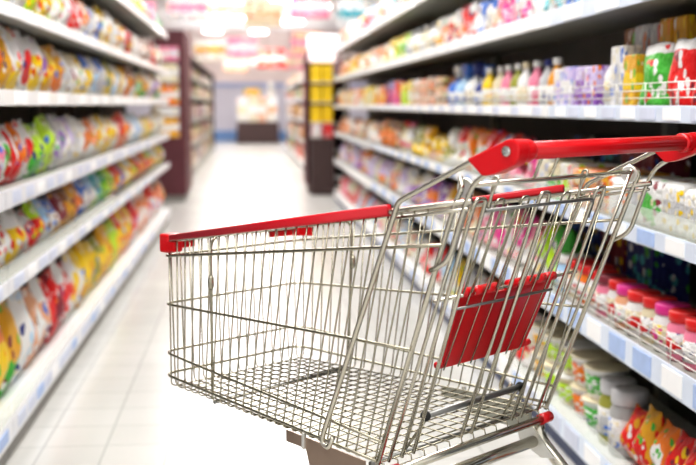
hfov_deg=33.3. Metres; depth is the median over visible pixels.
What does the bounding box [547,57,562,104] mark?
bottle
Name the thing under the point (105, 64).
snack bag
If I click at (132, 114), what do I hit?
snack bag
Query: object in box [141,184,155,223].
snack bag
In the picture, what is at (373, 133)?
pouch
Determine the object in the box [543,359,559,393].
cup
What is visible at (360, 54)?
pouch
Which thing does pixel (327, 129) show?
carton
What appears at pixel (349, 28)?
pouch
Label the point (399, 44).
pouch
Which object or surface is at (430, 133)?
pouch
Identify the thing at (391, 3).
pouch
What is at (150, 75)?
snack bag
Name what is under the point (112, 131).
snack bag
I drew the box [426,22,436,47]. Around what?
bottle
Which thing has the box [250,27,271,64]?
banner
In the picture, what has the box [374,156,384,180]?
pouch
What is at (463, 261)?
pouch
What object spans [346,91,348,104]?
carton
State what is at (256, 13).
banner
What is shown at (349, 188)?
pouch
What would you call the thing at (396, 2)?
pouch
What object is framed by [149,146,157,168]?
snack bag
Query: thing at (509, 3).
pouch
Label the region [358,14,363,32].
pouch
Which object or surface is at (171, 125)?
card
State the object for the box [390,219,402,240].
pouch
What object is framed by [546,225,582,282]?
pouch
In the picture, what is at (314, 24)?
ceiling
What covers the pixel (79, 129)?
snack bag
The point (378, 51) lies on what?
pouch
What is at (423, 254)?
pouch
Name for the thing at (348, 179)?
pouch
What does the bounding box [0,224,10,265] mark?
snack bag
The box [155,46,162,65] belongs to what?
snack bag
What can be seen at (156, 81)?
snack bag
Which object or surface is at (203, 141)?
carton
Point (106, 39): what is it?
snack bag
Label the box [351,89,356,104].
carton
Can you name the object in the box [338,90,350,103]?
carton
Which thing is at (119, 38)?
snack bag
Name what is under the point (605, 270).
jar
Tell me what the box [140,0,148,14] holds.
snack bag
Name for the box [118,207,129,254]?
snack bag
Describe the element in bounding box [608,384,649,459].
jar
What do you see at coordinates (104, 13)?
snack bag
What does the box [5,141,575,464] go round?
floor
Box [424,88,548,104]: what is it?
grille
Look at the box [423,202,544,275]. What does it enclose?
grille
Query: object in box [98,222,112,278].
snack bag
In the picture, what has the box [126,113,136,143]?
snack bag
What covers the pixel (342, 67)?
pouch
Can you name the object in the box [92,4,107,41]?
snack bag
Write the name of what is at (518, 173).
pouch
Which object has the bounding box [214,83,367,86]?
trim
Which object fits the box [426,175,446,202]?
pouch
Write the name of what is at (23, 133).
snack bag
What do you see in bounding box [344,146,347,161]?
pouch
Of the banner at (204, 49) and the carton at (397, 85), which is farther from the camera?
the banner at (204, 49)
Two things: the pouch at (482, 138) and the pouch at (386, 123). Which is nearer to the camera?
the pouch at (482, 138)
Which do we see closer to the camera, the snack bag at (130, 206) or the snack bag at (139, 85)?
the snack bag at (130, 206)
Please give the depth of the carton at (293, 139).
24.28 m
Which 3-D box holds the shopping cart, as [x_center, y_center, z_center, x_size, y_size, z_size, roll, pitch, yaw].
[0.093,0.332,2.236,0.947,1.050,0.589,6,9,43]
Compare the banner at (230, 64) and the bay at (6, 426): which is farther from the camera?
the banner at (230, 64)
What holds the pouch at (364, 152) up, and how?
on the bay at (367, 39)
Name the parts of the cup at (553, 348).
lid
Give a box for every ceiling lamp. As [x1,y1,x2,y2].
[203,19,221,32]
[211,13,232,17]
[227,14,243,20]
[250,27,266,32]
[282,18,303,23]
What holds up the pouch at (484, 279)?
on the bay at (532, 38)
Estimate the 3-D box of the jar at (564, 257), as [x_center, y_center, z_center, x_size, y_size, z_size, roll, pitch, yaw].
[0.750,0.134,3.861,0.126,0.120,0.126,1,6,11]
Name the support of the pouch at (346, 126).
on the bay at (367, 39)
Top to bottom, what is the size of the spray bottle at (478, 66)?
0.210 m
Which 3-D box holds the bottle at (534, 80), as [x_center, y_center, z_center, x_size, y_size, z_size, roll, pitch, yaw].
[0.688,-0.536,4.216,0.072,0.170,0.072,3,7,23]
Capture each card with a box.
[155,63,178,82]
[155,107,178,115]
[156,46,178,60]
[159,85,178,104]
[159,118,179,136]
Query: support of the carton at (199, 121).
on the bay at (209, 75)
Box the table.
[236,122,279,142]
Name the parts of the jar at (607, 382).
lid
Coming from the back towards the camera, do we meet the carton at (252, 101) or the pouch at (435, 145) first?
the carton at (252, 101)
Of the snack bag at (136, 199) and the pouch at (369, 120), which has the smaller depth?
the snack bag at (136, 199)
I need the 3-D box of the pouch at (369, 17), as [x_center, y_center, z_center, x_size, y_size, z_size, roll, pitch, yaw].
[0.220,-1.821,9.938,0.136,0.224,0.368,-1,6,-7]
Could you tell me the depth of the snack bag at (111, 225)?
6.92 m
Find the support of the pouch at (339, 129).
on the bay at (367, 39)
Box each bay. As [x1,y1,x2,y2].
[0,29,115,359]
[0,89,12,464]
[39,0,136,303]
[73,4,153,270]
[101,19,170,245]
[151,55,198,186]
[191,63,207,168]
[191,70,214,157]
[285,84,303,156]
[292,80,303,167]
[301,56,348,179]
[334,25,419,238]
[371,0,491,296]
[422,0,664,431]
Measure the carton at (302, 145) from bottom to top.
0.273 m
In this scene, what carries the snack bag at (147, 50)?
on the bay at (158, 222)
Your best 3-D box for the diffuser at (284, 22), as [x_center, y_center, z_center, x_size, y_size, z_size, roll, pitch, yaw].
[-1.216,-4.627,25.638,0.440,0.041,0.440,-1,6,-5]
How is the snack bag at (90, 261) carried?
on the bay at (94, 306)
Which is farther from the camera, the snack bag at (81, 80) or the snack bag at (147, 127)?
the snack bag at (147, 127)
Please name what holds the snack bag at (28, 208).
on the shelf at (24, 400)
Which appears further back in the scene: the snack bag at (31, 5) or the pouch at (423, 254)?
the pouch at (423, 254)
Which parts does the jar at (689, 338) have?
lid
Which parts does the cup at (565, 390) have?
lid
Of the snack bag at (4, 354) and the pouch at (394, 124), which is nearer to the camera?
the snack bag at (4, 354)
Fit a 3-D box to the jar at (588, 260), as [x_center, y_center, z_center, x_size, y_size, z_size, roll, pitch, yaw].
[0.757,0.147,3.736,0.116,0.120,0.116,1,6,13]
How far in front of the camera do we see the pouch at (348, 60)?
12.38 m
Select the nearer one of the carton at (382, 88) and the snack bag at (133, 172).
the snack bag at (133, 172)
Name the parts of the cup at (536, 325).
lid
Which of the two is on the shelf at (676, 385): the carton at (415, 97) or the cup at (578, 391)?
the cup at (578, 391)
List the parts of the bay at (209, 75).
shelf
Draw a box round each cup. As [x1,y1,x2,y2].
[531,349,547,380]
[532,320,572,352]
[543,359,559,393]
[544,330,586,364]
[555,370,574,406]
[558,339,603,375]
[570,349,617,387]
[570,381,587,418]
[581,393,598,432]
[582,360,631,399]
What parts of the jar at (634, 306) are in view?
lid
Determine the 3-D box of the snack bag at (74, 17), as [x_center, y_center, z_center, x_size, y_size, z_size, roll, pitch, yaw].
[-1.300,-0.999,5.343,0.114,0.206,0.146,-1,6,-5]
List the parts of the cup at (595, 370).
lid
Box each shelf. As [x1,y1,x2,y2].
[0,0,78,458]
[543,0,695,464]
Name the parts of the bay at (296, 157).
price rail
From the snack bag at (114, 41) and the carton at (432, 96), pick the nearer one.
the carton at (432, 96)
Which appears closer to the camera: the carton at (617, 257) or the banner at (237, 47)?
the carton at (617, 257)
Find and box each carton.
[191,85,193,95]
[191,104,193,119]
[191,125,199,139]
[191,127,196,140]
[192,123,203,136]
[192,128,194,142]
[192,146,197,163]
[192,150,194,165]
[194,105,196,119]
[196,122,205,134]
[196,143,201,156]
[197,104,207,115]
[198,106,200,118]
[199,121,208,132]
[200,140,204,155]
[237,97,246,121]
[244,88,259,95]
[248,97,256,121]
[258,97,265,121]
[266,97,276,121]
[292,138,296,150]
[294,122,303,133]
[295,125,297,135]
[296,106,298,117]
[298,124,303,137]
[298,143,302,157]
[302,145,303,161]
[310,65,320,81]
[310,85,320,101]
[310,105,320,121]
[311,124,321,137]
[321,65,332,81]
[321,85,332,101]
[321,105,332,121]
[322,124,332,137]
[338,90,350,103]
[341,91,343,103]
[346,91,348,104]
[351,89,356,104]
[355,89,358,104]
[359,87,366,104]
[363,89,366,104]
[367,86,379,104]
[372,88,375,104]
[376,87,379,104]
[380,85,384,104]
[385,83,390,104]
[391,80,411,104]
[394,81,407,104]
[400,83,407,104]
[408,80,418,104]
[412,79,422,92]
[412,93,419,104]
[419,79,428,92]
[420,93,427,104]
[427,76,455,91]
[428,92,434,104]
[435,91,447,104]
[436,77,455,91]
[537,158,593,187]
[547,163,561,200]
[552,0,566,8]
[554,69,562,104]
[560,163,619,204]
[562,217,579,231]
[563,66,583,104]
[567,0,579,4]
[568,134,620,158]
[574,66,586,104]
[580,224,600,260]
[584,65,610,104]
[592,154,620,164]
[601,231,627,274]
[610,45,641,104]
[621,137,690,176]
[622,54,645,104]
[624,27,635,44]
[626,240,689,302]
[634,24,650,53]
[650,22,659,45]
[660,17,674,41]
[673,14,695,44]
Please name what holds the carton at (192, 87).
on the bay at (194, 62)
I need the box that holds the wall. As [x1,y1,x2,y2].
[126,30,367,130]
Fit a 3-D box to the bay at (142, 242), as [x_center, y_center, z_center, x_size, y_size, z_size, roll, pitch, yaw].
[-1.670,-0.834,8.246,0.452,2.050,1.392,-1,6,-5]
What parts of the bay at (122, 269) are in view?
panel, shelf, shelf, shelf, shelf, shelf, price rail, price rail, price rail, kick plate, price rail, price rail, price rail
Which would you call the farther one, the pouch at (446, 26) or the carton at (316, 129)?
the carton at (316, 129)
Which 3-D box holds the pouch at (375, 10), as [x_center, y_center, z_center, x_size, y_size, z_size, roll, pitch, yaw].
[0.257,-1.765,9.550,0.144,0.198,0.360,0,6,-4]
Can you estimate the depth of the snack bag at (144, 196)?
9.28 m
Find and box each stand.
[153,30,191,201]
[303,34,338,194]
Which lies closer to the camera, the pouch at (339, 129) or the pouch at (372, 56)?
the pouch at (372, 56)
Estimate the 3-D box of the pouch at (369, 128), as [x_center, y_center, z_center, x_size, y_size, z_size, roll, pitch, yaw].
[0.226,-0.873,9.988,0.136,0.179,0.300,-1,6,-5]
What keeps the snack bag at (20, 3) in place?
on the shelf at (24, 400)
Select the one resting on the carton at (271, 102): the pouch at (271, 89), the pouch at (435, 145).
the pouch at (271, 89)
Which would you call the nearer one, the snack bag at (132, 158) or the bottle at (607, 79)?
the bottle at (607, 79)
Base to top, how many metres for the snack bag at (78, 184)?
0.193 m
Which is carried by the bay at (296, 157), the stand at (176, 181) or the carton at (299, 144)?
the carton at (299, 144)
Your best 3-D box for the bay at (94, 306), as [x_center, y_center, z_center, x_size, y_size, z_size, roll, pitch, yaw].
[-1.443,-0.542,5.602,0.452,2.050,1.412,-1,6,-5]
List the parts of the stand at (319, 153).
header panel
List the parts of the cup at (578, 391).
lid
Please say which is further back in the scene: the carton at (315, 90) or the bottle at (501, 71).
the carton at (315, 90)
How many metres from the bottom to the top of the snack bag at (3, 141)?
0.209 m
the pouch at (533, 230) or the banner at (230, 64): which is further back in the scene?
the banner at (230, 64)
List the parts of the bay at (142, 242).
panel, shelf, shelf, shelf, shelf, shelf, price rail, price rail, price rail, kick plate, price rail, price rail, price rail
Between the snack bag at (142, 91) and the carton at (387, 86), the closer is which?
the carton at (387, 86)
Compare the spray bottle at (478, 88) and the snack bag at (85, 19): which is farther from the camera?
the snack bag at (85, 19)
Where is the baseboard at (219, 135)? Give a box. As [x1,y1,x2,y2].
[215,131,286,140]
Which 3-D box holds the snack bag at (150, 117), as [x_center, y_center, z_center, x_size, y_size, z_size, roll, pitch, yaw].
[-1.667,-0.901,9.785,0.102,0.189,0.379,-1,6,-6]
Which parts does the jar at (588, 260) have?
lid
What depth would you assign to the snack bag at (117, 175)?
6.97 m
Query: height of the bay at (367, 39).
2.050 m
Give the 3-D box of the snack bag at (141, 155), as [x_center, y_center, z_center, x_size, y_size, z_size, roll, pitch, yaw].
[-1.595,-0.530,8.955,0.122,0.183,0.278,0,6,-4]
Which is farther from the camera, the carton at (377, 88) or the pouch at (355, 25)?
the pouch at (355, 25)
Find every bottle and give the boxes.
[400,122,410,151]
[406,31,416,54]
[406,122,417,153]
[412,28,424,52]
[419,25,432,50]
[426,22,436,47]
[447,65,463,104]
[455,63,473,104]
[464,62,483,104]
[474,64,494,104]
[482,68,495,104]
[493,66,505,104]
[500,65,513,104]
[509,63,523,104]
[517,62,531,104]
[528,61,542,104]
[538,59,553,104]
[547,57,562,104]
[603,66,610,104]
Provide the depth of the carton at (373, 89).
9.39 m
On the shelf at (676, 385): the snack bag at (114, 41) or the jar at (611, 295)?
the jar at (611, 295)
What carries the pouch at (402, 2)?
on the bay at (414, 14)
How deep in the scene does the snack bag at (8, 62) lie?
3.80 m
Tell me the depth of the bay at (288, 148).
26.03 m
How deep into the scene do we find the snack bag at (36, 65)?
4.32 m
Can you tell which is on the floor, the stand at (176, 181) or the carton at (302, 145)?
the stand at (176, 181)
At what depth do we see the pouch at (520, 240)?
4.43 m
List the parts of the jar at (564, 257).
lid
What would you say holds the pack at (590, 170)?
on the pack at (595, 201)
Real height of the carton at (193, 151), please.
0.232 m
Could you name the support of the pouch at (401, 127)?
on the bay at (414, 14)
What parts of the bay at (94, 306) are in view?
panel, shelf, shelf, shelf, shelf, price rail, price rail, price rail, kick plate, price rail, price rail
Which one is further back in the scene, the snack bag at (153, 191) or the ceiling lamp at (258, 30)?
the ceiling lamp at (258, 30)
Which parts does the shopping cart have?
rail, floor rod, hinge plate, seat panel, seat rod, gusset plate, frame leg, rail, hinge plate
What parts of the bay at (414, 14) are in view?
shelf, price rail, price rail, price rail, price rail, price rail, price rail, kick plate, shelf, shelf, shelf, shelf, panel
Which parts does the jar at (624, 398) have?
lid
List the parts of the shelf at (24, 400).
shelf, shelf, price rail, shelf, price rail, shelf, price rail, kick plate, price rail, price rail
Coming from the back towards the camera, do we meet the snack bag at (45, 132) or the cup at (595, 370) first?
the snack bag at (45, 132)
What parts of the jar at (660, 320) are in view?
lid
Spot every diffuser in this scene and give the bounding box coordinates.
[204,30,220,32]
[212,15,226,17]
[229,17,243,20]
[250,31,266,32]
[283,21,302,23]
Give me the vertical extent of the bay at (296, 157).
1.740 m
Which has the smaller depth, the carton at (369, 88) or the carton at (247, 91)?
the carton at (369, 88)
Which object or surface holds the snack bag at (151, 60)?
on the bay at (158, 222)
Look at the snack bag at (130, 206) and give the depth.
8.07 m
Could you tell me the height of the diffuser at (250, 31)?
0.041 m
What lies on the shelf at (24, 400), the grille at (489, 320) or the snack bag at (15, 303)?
the snack bag at (15, 303)
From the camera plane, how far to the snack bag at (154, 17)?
9.83 m
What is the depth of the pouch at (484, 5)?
5.14 m
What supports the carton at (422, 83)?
on the carton at (422, 95)
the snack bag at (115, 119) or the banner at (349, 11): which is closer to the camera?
the snack bag at (115, 119)
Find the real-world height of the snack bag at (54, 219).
0.173 m
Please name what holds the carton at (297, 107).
on the bay at (296, 157)
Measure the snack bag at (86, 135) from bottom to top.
0.201 m
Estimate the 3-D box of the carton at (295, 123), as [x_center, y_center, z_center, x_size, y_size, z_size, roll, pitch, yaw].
[-0.975,-2.103,23.521,0.200,0.248,0.830,-1,6,-5]
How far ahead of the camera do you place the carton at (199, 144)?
21.24 m
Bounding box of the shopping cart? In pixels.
[160,132,695,464]
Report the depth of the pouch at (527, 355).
4.34 m
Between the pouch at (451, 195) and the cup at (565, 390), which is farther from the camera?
the pouch at (451, 195)
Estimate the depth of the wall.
34.98 m
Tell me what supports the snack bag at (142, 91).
on the bay at (142, 242)
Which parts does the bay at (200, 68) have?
shelf, price rail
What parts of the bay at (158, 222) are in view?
panel, shelf, shelf, shelf, shelf, shelf, price rail, price rail, price rail, kick plate, price rail, price rail, price rail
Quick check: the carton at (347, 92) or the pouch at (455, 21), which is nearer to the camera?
the pouch at (455, 21)
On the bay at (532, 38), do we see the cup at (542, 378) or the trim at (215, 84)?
the cup at (542, 378)
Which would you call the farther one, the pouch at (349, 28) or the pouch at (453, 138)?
the pouch at (349, 28)
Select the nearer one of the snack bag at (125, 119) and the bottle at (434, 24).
the bottle at (434, 24)
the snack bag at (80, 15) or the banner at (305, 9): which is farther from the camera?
the banner at (305, 9)
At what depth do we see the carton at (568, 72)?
3.68 m
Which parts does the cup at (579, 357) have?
lid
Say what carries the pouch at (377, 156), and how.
on the bay at (367, 39)
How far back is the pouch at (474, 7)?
5.37 m
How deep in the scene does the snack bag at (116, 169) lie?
7.14 m
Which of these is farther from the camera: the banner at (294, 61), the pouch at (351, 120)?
the banner at (294, 61)
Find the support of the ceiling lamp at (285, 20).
hanging from the ceiling
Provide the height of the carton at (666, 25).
0.240 m
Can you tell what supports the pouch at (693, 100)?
on the shelf at (676, 385)
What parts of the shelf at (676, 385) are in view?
kick plate, price rail, price rail, price rail, price rail, price rail, shelf, shelf, shelf, shelf, panel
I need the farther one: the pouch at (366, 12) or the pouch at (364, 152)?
the pouch at (364, 152)
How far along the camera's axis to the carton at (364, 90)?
10.13 m
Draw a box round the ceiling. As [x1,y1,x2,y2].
[141,0,382,30]
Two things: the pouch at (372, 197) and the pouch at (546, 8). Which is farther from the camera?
the pouch at (372, 197)
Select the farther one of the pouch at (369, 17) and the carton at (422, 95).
the pouch at (369, 17)
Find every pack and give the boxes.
[572,167,615,186]
[572,187,583,206]
[583,192,600,210]
[584,169,656,187]
[595,172,671,192]
[596,193,609,214]
[609,176,677,222]
[637,177,695,229]
[662,181,695,236]
[684,188,695,240]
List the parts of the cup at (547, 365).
lid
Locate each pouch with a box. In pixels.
[267,81,275,96]
[338,29,344,45]
[338,116,345,131]
[339,62,344,75]
[339,142,346,157]
[339,176,346,191]
[341,117,348,133]
[341,144,348,159]
[342,29,346,42]
[342,59,350,74]
[343,177,352,195]
[344,118,350,132]
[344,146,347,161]
[345,22,353,41]
[345,59,351,73]
[346,143,354,162]
[346,179,354,198]
[347,118,354,134]
[349,21,356,38]
[349,57,354,72]
[349,144,361,163]
[349,181,358,201]
[350,117,359,135]
[351,21,357,37]
[352,52,362,71]
[352,149,360,166]
[353,185,362,205]
[354,119,363,136]
[356,16,361,34]
[356,56,361,69]
[356,149,363,168]
[357,187,369,207]
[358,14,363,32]
[358,119,366,137]
[359,150,366,170]
[360,51,369,68]
[361,118,373,138]
[361,193,370,207]
[362,8,370,29]
[362,149,374,172]
[363,52,369,67]
[364,5,377,29]
[366,120,375,140]
[366,154,374,174]
[366,193,378,206]
[368,46,378,65]
[370,7,377,25]
[370,121,379,141]
[370,153,381,176]
[370,199,378,220]
[373,44,384,64]
[373,200,385,225]
[374,121,382,143]
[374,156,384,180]
[375,0,385,21]
[377,203,385,229]
[378,158,389,182]
[379,43,388,62]
[379,119,392,145]
[382,0,388,17]
[382,218,389,232]
[383,160,395,185]
[384,38,393,61]
[387,0,394,13]
[387,119,400,146]
[388,36,400,59]
[389,160,406,190]
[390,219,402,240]
[393,0,399,10]
[393,121,405,148]
[394,33,407,57]
[397,166,408,194]
[397,218,416,248]
[398,0,406,7]
[400,32,411,56]
[404,166,422,198]
[404,227,417,256]
[410,174,422,202]
[412,124,428,154]
[412,234,426,264]
[416,172,434,204]
[419,125,442,157]
[419,236,437,273]
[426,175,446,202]
[428,134,444,159]
[430,241,449,280]
[433,14,449,45]
[435,135,448,161]
[436,181,452,216]
[438,253,462,288]
[441,13,454,42]
[442,185,456,223]
[443,127,462,165]
[447,7,463,41]
[451,258,472,294]
[453,126,472,165]
[454,192,474,224]
[456,0,475,38]
[461,126,483,170]
[463,193,481,227]
[463,265,485,287]
[465,0,484,34]
[469,195,483,236]
[472,128,492,172]
[474,0,492,32]
[475,273,490,285]
[477,204,497,242]
[483,0,498,30]
[486,204,509,248]
[487,129,506,148]
[491,133,512,179]
[492,0,505,27]
[496,209,514,250]
[500,133,523,179]
[501,0,514,23]
[503,209,530,257]
[509,135,536,185]
[511,0,526,21]
[514,215,539,262]
[516,312,546,368]
[521,0,535,18]
[522,159,537,187]
[523,219,547,268]
[530,160,537,188]
[533,0,544,13]
[533,225,561,273]
[543,0,551,11]
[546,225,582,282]
[639,42,674,104]
[667,37,695,105]
[691,82,695,105]
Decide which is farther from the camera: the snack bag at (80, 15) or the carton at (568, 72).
the snack bag at (80, 15)
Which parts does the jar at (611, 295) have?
lid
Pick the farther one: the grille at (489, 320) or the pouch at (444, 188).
the pouch at (444, 188)
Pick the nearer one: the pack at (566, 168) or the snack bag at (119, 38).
the pack at (566, 168)
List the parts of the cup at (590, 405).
lid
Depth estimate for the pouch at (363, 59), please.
10.48 m
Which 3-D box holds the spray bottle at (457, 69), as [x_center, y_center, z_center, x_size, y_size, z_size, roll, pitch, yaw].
[0.572,-0.744,5.917,0.134,0.210,0.149,-1,6,-5]
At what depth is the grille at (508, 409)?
2.24 m
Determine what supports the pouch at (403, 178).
on the bay at (414, 14)
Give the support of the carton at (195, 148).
on the bay at (194, 62)
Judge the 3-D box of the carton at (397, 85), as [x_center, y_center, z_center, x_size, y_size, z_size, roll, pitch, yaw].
[0.406,-0.942,7.908,0.150,0.168,0.304,-1,6,-5]
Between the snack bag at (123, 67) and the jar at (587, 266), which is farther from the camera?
the snack bag at (123, 67)
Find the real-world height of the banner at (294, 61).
1.350 m
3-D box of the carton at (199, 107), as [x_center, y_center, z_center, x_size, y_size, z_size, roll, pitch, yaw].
[-2.766,-2.173,20.978,0.200,0.225,1.004,-1,6,-5]
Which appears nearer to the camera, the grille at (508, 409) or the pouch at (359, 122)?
the grille at (508, 409)
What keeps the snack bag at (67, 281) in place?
on the bay at (94, 306)
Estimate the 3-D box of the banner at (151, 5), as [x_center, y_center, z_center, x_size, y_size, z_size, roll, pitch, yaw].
[-3.041,-3.456,16.524,0.600,1.150,0.023,-1,6,-5]
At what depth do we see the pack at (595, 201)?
3.44 m
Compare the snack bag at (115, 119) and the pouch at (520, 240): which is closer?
the pouch at (520, 240)
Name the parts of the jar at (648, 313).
lid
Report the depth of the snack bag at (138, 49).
8.36 m
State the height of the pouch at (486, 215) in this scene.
0.200 m
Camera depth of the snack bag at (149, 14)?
9.47 m
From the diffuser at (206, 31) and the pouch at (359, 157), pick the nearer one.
the pouch at (359, 157)
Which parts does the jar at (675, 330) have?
lid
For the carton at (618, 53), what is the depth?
3.20 m
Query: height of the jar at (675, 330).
0.120 m
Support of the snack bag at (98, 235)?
on the bay at (122, 269)
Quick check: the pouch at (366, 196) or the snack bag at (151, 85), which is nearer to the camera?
the snack bag at (151, 85)
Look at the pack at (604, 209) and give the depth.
3.33 m
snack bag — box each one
[0,24,22,89]
[0,33,13,88]
[0,50,2,69]
[0,123,17,184]
[0,132,10,180]
[0,142,4,175]
[0,208,25,268]
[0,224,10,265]
[0,300,21,396]
[0,329,9,386]
[5,121,26,182]
[5,288,34,385]
[9,0,25,7]
[10,29,31,89]
[12,119,33,180]
[13,207,34,259]
[18,199,44,252]
[21,283,43,368]
[22,35,42,90]
[22,122,45,177]
[22,275,50,359]
[23,0,39,12]
[29,36,46,90]
[31,197,49,245]
[33,114,54,173]
[36,0,51,17]
[37,274,55,350]
[38,46,55,91]
[38,195,59,242]
[41,260,68,333]
[42,266,64,343]
[45,45,63,91]
[46,113,65,169]
[47,0,62,21]
[47,190,66,236]
[51,185,73,229]
[54,49,71,92]
[55,116,73,166]
[57,0,71,25]
[57,250,79,320]
[57,261,72,327]
[62,51,79,92]
[63,182,81,224]
[64,114,79,163]
[66,0,77,28]
[67,246,83,313]
[70,53,85,93]
[70,116,84,161]
[72,0,82,30]
[72,178,89,219]
[72,240,91,307]
[75,0,88,33]
[76,54,92,93]
[76,119,90,159]
[80,175,96,213]
[80,241,94,291]
[82,117,98,157]
[83,238,98,294]
[84,5,95,36]
[84,56,98,94]
[87,6,101,39]
[87,173,101,208]
[88,115,101,154]
[88,225,108,282]
[88,233,104,288]
[91,58,105,94]
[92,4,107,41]
[92,171,104,205]
[93,114,105,154]
[95,169,110,203]
[98,116,109,152]
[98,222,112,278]
[99,62,111,94]
[101,9,115,45]
[101,167,113,200]
[102,60,113,95]
[102,117,114,151]
[103,16,110,43]
[103,221,116,273]
[105,212,122,255]
[106,117,116,149]
[106,165,117,198]
[107,63,118,95]
[107,216,120,268]
[108,116,119,149]
[109,63,120,95]
[109,165,119,195]
[111,24,117,45]
[112,19,121,47]
[112,114,123,148]
[112,164,123,193]
[114,20,125,50]
[114,66,122,95]
[114,209,126,259]
[115,111,126,146]
[116,65,126,95]
[116,164,125,190]
[117,158,131,187]
[117,160,128,189]
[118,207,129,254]
[119,66,128,96]
[120,25,128,50]
[121,64,132,96]
[121,112,129,145]
[121,205,132,251]
[122,26,132,52]
[124,115,134,144]
[125,156,136,182]
[125,199,137,244]
[125,206,135,246]
[126,65,136,96]
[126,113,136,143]
[126,159,134,184]
[129,40,135,53]
[129,155,140,181]
[130,31,141,56]
[130,112,140,142]
[131,194,144,235]
[132,200,140,239]
[133,73,141,96]
[134,0,141,9]
[134,155,144,178]
[135,35,145,58]
[135,116,144,140]
[136,73,146,97]
[137,151,148,175]
[138,69,148,97]
[139,36,148,59]
[139,115,149,139]
[139,194,148,231]
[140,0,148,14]
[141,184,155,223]
[142,192,151,224]
[143,150,151,172]
[144,40,151,61]
[144,114,152,137]
[145,5,155,21]
[145,73,153,97]
[146,12,152,19]
[147,72,156,97]
[147,149,155,170]
[148,41,158,64]
[148,114,155,136]
[149,46,154,62]
[149,109,160,135]
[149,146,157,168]
[149,182,157,217]
[152,75,160,98]
[152,187,161,216]
[153,45,160,65]
[153,145,161,165]
[153,180,164,212]
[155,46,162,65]
[156,109,163,133]
[157,78,162,98]
[157,116,162,133]
[157,144,163,164]
[620,403,647,464]
[633,404,665,464]
[650,418,680,464]
[664,429,695,464]
[683,440,695,464]
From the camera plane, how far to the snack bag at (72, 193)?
5.32 m
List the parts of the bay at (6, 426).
price rail, price rail, price rail, shelf, kick plate, price rail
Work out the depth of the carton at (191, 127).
19.50 m
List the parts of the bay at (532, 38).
shelf, price rail, price rail, price rail, price rail, price rail, kick plate, shelf, shelf, shelf, panel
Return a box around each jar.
[555,253,591,291]
[565,258,600,298]
[577,263,613,303]
[587,268,618,310]
[595,273,627,316]
[597,375,636,444]
[606,278,636,321]
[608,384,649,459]
[614,283,648,329]
[625,288,660,336]
[640,294,677,344]
[652,301,690,352]
[666,307,695,361]
[682,316,695,371]
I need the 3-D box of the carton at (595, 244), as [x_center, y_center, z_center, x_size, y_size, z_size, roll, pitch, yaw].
[0.920,0.064,4.165,0.120,0.192,0.247,-1,6,-5]
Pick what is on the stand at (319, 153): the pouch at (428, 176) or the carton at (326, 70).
the carton at (326, 70)
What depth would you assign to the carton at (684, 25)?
2.97 m
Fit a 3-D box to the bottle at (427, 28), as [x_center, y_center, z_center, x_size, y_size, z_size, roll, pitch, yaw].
[0.477,-1.139,6.888,0.113,0.170,0.113,6,9,42]
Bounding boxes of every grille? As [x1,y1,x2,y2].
[168,210,428,458]
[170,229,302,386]
[179,357,548,464]
[302,193,601,407]
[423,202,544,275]
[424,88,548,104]
[443,191,582,370]
[550,80,695,105]
[550,277,695,371]
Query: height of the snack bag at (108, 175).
0.197 m
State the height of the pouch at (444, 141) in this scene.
0.147 m
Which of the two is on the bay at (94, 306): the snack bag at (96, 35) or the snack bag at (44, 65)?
the snack bag at (96, 35)
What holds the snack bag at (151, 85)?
on the bay at (158, 222)
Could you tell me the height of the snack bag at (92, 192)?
0.187 m
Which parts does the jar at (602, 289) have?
lid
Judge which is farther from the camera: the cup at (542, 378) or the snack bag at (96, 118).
the snack bag at (96, 118)
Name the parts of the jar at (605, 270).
lid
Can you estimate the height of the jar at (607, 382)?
0.190 m
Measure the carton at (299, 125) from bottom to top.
0.231 m
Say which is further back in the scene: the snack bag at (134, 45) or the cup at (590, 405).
the snack bag at (134, 45)
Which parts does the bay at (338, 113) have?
shelf, panel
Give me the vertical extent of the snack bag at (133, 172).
0.174 m
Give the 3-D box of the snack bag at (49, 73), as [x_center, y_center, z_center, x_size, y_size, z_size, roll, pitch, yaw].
[-1.236,-0.653,4.682,0.102,0.203,0.211,0,6,-3]
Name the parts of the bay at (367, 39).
price rail, price rail, price rail, price rail, price rail, price rail, kick plate, shelf, shelf, shelf, shelf, shelf, panel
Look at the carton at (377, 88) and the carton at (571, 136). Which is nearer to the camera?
the carton at (571, 136)
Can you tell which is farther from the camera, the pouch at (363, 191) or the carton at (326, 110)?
the carton at (326, 110)
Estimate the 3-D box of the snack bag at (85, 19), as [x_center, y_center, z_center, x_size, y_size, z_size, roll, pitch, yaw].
[-1.332,-1.050,5.700,0.111,0.229,0.248,0,6,-4]
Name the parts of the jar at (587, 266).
lid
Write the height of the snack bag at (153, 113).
0.230 m
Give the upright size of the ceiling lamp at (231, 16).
0.360 m
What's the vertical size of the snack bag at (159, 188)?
0.274 m
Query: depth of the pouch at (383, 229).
8.75 m
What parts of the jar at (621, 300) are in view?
lid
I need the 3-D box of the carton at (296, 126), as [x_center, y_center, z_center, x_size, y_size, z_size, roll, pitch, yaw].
[-0.899,-1.979,22.578,0.200,0.208,0.982,-1,6,-5]
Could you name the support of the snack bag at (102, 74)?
on the bay at (122, 269)
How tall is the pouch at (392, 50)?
0.191 m
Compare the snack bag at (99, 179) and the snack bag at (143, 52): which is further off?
the snack bag at (143, 52)
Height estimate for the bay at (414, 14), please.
2.050 m
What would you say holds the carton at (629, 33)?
on the shelf at (676, 385)
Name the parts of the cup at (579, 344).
lid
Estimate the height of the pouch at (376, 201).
0.182 m
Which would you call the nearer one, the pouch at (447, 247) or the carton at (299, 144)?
the pouch at (447, 247)
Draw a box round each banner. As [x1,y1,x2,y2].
[142,0,155,14]
[167,0,206,20]
[194,21,218,60]
[195,40,224,59]
[223,18,247,71]
[227,13,257,57]
[244,0,281,26]
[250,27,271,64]
[257,48,285,67]
[280,53,304,69]
[290,0,328,18]
[291,32,321,52]
[338,0,378,27]

